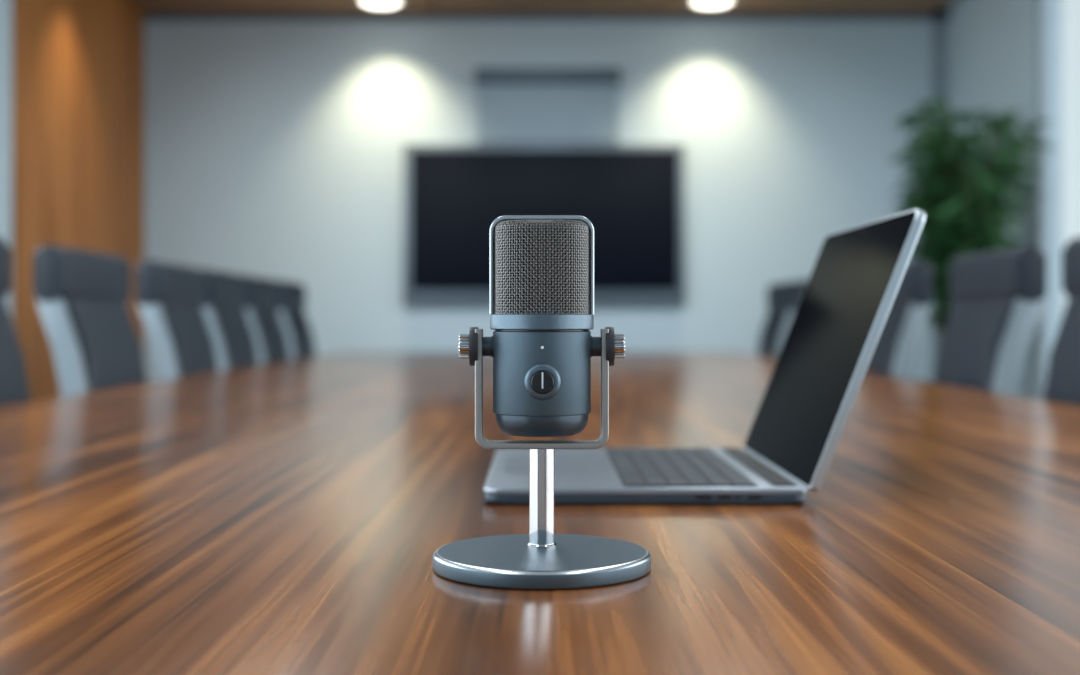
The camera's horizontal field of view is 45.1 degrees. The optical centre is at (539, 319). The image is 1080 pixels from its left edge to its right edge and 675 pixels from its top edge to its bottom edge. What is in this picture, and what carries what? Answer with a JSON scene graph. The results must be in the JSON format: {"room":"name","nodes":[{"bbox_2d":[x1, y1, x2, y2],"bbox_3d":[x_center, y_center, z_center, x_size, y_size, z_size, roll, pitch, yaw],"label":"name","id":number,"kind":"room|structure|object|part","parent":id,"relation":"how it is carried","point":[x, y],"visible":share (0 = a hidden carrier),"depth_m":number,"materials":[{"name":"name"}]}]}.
{"room":"conference room","nodes":[
{"label":"conference room","id":0,"kind":"room"},
{"bbox_2d":[0,0,11,316],"bbox_3d":[-2.200,-0.399,2.250,0.120,2.560,9.500,0,0,0],"label":"wall","id":1,"kind":"structure","parent":0,"point":[5,5],"depth_m":5.21,"materials":[{"name":"paint"}]},
{"bbox_2d":[12,0,144,400],"bbox_3d":[-2.130,-0.384,6.120,0.020,2.530,1.700,0,0,0],"label":"wall panel","id":2,"kind":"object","parent":1,"relation":"attached to","point":[78,66],"depth_m":5.89,"materials":[{"name":"brown wood"}]},
{"bbox_2d":[145,21,948,382],"bbox_3d":[0.030,-0.399,7.060,4.580,2.560,0.120,0,0,0],"label":"wall","id":3,"kind":"structure","parent":0,"point":[274,149],"depth_m":7.00,"materials":[{"name":"paint"}]},
{"bbox_2d":[128,0,947,13],"bbox_3d":[-0.010,-1.661,6.190,4.220,0.035,1.580,0,0,0],"label":"ceiling","id":4,"kind":"structure","parent":3,"relation":"attached to","point":[147,6],"depth_m":6.82,"materials":[{"name":"brown wood"}]},
{"bbox_2d":[356,0,404,6],"bbox_3d":[-0.817,-1.631,6.660,0.250,0.025,0.250,0,0,0],"label":"ceiling light","id":5,"kind":"object","parent":4,"relation":"in","point":[375,3],"visible":1,"depth_m":6.66,"materials":[{"name":"beige"}]},
{"bbox_2d":[687,0,735,6],"bbox_3d":[0.880,-1.631,6.660,0.250,0.025,0.250,0,0,0],"label":"ceiling light","id":6,"kind":"object","parent":4,"relation":"in","point":[701,3],"visible":1,"depth_m":6.66,"materials":[{"name":"beige"}]},
{"bbox_2d":[403,144,684,303],"bbox_3d":[0.021,-0.513,6.963,1.503,0.856,0.073,0,0,0],"label":"television","id":7,"kind":"object","parent":3,"relation":"attached to","point":[632,196],"visible":0.88,"depth_m":6.93,"materials":[{"name":"black glass"}]},
{"bbox_2d":[145,7,949,20],"bbox_3d":[0.030,-1.644,6.990,4.340,0.070,0.020,0,0,0],"label":"trim","id":8,"kind":"structure","parent":3,"relation":"attached to","point":[148,17],"depth_m":6.98,"materials":[{"name":"grey paint"}]},
{"bbox_2d":[475,68,619,143],"bbox_3d":[0.040,-1.143,6.960,0.773,0.400,0.080,0,0,0],"label":"projection screen","id":9,"kind":"object","parent":3,"relation":"attached to","point":[516,105],"visible":1,"depth_m":6.97,"materials":[{"name":"fabric"}]},
{"bbox_2d":[932,7,943,382],"bbox_3d":[2.140,-0.399,6.990,0.060,2.560,0.020,0,0,0],"label":"trim","id":10,"kind":"structure","parent":3,"relation":"attached to","point":[937,25],"depth_m":6.98,"materials":[{"name":"paint"}]},
{"bbox_2d":[940,0,958,6],"bbox_3d":[0.030,-1.729,2.250,4.580,0.100,9.740,0,0,0],"label":"ceiling","id":11,"kind":"structure","parent":0,"point":[949,3],"depth_m":6.90,"materials":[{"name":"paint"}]},
{"bbox_2d":[949,0,1061,398],"bbox_3d":[2.260,-0.399,2.250,0.120,2.560,9.500,0,0,0],"label":"wall","id":12,"kind":"structure","parent":0,"point":[992,43],"depth_m":5.98,"materials":[{"name":"paint"}]},
{"bbox_2d":[1036,0,1046,399],"bbox_3d":[2.225,-0.509,1.890,0.036,2.280,7.780,0,0,0],"label":"trim","id":13,"kind":"structure","parent":12,"relation":"in","point":[1041,5],"depth_m":5.75,"materials":[{"name":"metal"}]},
{"bbox_3d":[0.030,0.931,2.250,4.580,0.100,9.740,0,0,0],"label":"floor","id":14,"kind":"structure","parent":0,"visible":0},
{"bbox_2d":[0,237,30,405],"bbox_3d":[-0.697,0.366,2.143,0.628,1.030,0.574,0,0,0],"label":"chair","id":15,"kind":"object","parent":14,"relation":"on","point":[14,388],"visible":0.16,"depth_m":2.26,"materials":[{"name":"leather"}]},
{"bbox_3d":[-0.934,0.199,2.120,0.113,0.485,0.358,0,0,0],"label":"backrest","id":16,"kind":"part","parent":15,"relation":"part of","materials":[{"name":"fabric"}]},
{"bbox_2d":[33,245,146,395],"bbox_3d":[-0.697,0.366,2.823,0.628,1.030,0.574,0,0,0],"label":"chair","id":17,"kind":"object","parent":14,"relation":"on","point":[82,296],"visible":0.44,"depth_m":2.67,"materials":[{"name":"leather"}]},
{"bbox_3d":[-0.934,0.199,2.800,0.113,0.485,0.358,0,0,0],"label":"backrest","id":18,"kind":"part","parent":17,"relation":"part of","materials":[{"name":"leather"}]},
{"bbox_2d":[136,260,218,380],"bbox_3d":[-0.697,0.366,3.483,0.628,1.030,0.574,0,0,0],"label":"chair","id":19,"kind":"object","parent":14,"relation":"on","point":[169,296],"visible":0.12,"depth_m":3.31,"materials":[{"name":"leather"}]},
{"bbox_3d":[-0.934,0.199,3.460,0.113,0.485,0.358,0,0,0],"label":"backrest","id":20,"kind":"part","parent":19,"relation":"part of","materials":[{"name":"leather"}]},
{"bbox_2d":[201,269,258,370],"bbox_3d":[-0.697,0.366,4.003,0.628,1.030,0.574,0,0,0],"label":"chair","id":21,"kind":"object","parent":14,"relation":"on","point":[224,302],"visible":0.15,"depth_m":3.88,"materials":[{"name":"leather"}]},
{"bbox_3d":[-0.934,0.199,3.980,0.113,0.485,0.358,0,0,0],"label":"backrest","id":22,"kind":"part","parent":21,"relation":"part of","materials":[{"name":"leather"}]},
{"bbox_2d":[243,275,289,364],"bbox_3d":[-0.697,0.366,4.523,0.628,1.030,0.574,0,0,0],"label":"chair","id":23,"kind":"object","parent":14,"relation":"on","point":[262,294],"visible":0.15,"depth_m":4.40,"materials":[{"name":"leather"}]},
{"bbox_3d":[-0.934,0.199,4.500,0.113,0.485,0.358,0,0,0],"label":"backrest","id":24,"kind":"part","parent":23,"relation":"part of","materials":[{"name":"leather"}]},
{"bbox_2d":[276,280,316,359],"bbox_3d":[-0.697,0.366,5.073,0.628,1.030,0.574,0,0,0],"label":"chair","id":25,"kind":"object","parent":14,"relation":"on","point":[292,295],"visible":0.15,"depth_m":4.94,"materials":[{"name":"leather"}]},
{"bbox_3d":[-0.934,0.199,5.050,0.113,0.485,0.358,0,0,0],"label":"backrest","id":26,"kind":"part","parent":25,"relation":"part of","materials":[{"name":"leather"}]},
{"bbox_2d":[0,351,1079,674],"bbox_3d":[0.000,0.506,2.575,1.640,0.750,5.750,0,0,0],"label":"conference table","id":27,"kind":"object","parent":14,"relation":"on","point":[288,517],"visible":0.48,"depth_m":0.81,"materials":[{"name":"brown wood"}]},
{"bbox_2d":[433,215,650,589],"bbox_3d":[0.001,0.038,0.686,0.115,0.187,0.115,0,0,-27],"label":"desk microphone","id":28,"kind":"object","parent":27,"relation":"on","point":[542,346],"visible":1,"depth_m":0.68,"materials":[{"name":"silver metal"}]},
{"bbox_3d":[-0.040,0.014,0.700,0.006,0.013,0.013,0,0,0],"label":"thumb knob","id":29,"kind":"part","parent":28,"relation":"part of","materials":[{"name":"silver metal"}]},
{"bbox_2d":[469,327,478,365],"bbox_3d":[-0.035,0.014,0.700,0.005,0.021,0.021,0,0,0],"label":"washer","id":30,"kind":"object","parent":28,"relation":"in","point":[474,331],"depth_m":0.69,"materials":[{"name":"black rubber"}]},
{"bbox_2d":[490,215,593,314],"bbox_3d":[0.001,-0.029,0.700,0.056,0.053,0.048,0,0,0],"label":"grille","id":31,"kind":"object","parent":28,"relation":"attached to","point":[544,264],"depth_m":0.68,"materials":[{"name":"metal"}]},
{"bbox_3d":[0.001,0.122,0.686,0.110,0.001,0.110,0,0,0],"label":"plate","id":32,"kind":"part","parent":28,"relation":"part of","materials":[{"name":"grey metal"}]},
{"bbox_2d":[605,327,614,365],"bbox_3d":[0.037,0.014,0.700,0.005,0.021,0.021,0,0,0],"label":"washer","id":33,"kind":"object","parent":28,"relation":"in","point":[609,331],"depth_m":0.69,"materials":[{"name":"black rubber"}]},
{"bbox_3d":[0.042,0.014,0.700,0.006,0.013,0.013,0,0,0],"label":"thumb knob","id":34,"kind":"part","parent":28,"relation":"part of","materials":[{"name":"silver metal"}]},
{"bbox_2d":[484,208,925,503],"bbox_3d":[0.117,0.026,1.065,0.314,0.211,0.299,0,0,0],"label":"laptop","id":35,"kind":"object","parent":27,"relation":"on","point":[858,272],"visible":1,"depth_m":1.00,"materials":[{"name":"metal"}]},
{"bbox_3d":[0.232,0.021,1.065,0.085,0.202,0.299,0,0,0],"label":"lid","id":36,"kind":"part","parent":35,"relation":"part of","materials":[{"name":"metal"}]},
{"bbox_2d":[756,281,796,357],"bbox_3d":[0.697,0.366,5.197,0.628,1.030,0.574,0,0,0],"label":"chair","id":37,"kind":"object","parent":14,"relation":"on","point":[780,296],"visible":0.16,"depth_m":5.10,"materials":[{"name":"leather"}]},
{"bbox_3d":[0.934,0.199,5.220,0.113,0.485,0.358,0,0,0],"label":"backrest","id":38,"kind":"part","parent":37,"relation":"part of","materials":[{"name":"leather"}]},
{"bbox_2d":[791,279,808,323],"bbox_3d":[0.697,0.366,4.607,0.628,1.030,0.574,0,0,0],"label":"chair","id":39,"kind":"object","parent":14,"relation":"on","point":[799,288],"visible":0.02,"depth_m":4.76,"materials":[{"name":"leather"}]},
{"bbox_2d":[866,262,932,378],"bbox_3d":[0.697,0.366,3.527,0.628,1.030,0.574,0,0,0],"label":"chair","id":40,"kind":"object","parent":14,"relation":"on","point":[894,354],"visible":0.15,"depth_m":3.35,"materials":[{"name":"leather"}]},
{"bbox_3d":[0.934,0.199,3.550,0.113,0.485,0.358,0,0,0],"label":"backrest","id":41,"kind":"part","parent":40,"relation":"part of","materials":[{"name":"leather"}]},
{"bbox_2d":[884,98,1060,345],"bbox_3d":[1.820,-0.024,5.500,0.714,1.810,0.731,0,0,21],"label":"potted plant","id":42,"kind":"object","parent":14,"relation":"on","point":[964,208],"visible":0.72,"depth_m":5.40,"materials":[{"name":"green plant"}]},
{"bbox_2d":[933,245,1046,395],"bbox_3d":[0.697,0.366,2.777,0.628,1.030,0.574,0,0,0],"label":"chair","id":43,"kind":"object","parent":14,"relation":"on","point":[997,296],"visible":0.27,"depth_m":2.67,"materials":[{"name":"leather"}]},
{"bbox_3d":[0.934,0.199,2.800,0.113,0.485,0.358,0,0,0],"label":"backrest","id":44,"kind":"part","parent":43,"relation":"part of","materials":[{"name":"leather"}]},
{"bbox_2d":[1043,237,1079,405],"bbox_3d":[0.697,0.366,2.127,0.628,1.030,0.574,0,0,0],"label":"chair","id":45,"kind":"object","parent":14,"relation":"on","point":[1062,385],"visible":0.23,"depth_m":2.29,"materials":[{"name":"leather"}]},
{"bbox_3d":[0.934,0.199,2.150,0.113,0.485,0.358,0,0,0],"label":"backrest","id":46,"kind":"part","parent":45,"relation":"part of","materials":[{"name":"fabric"}]}
]}

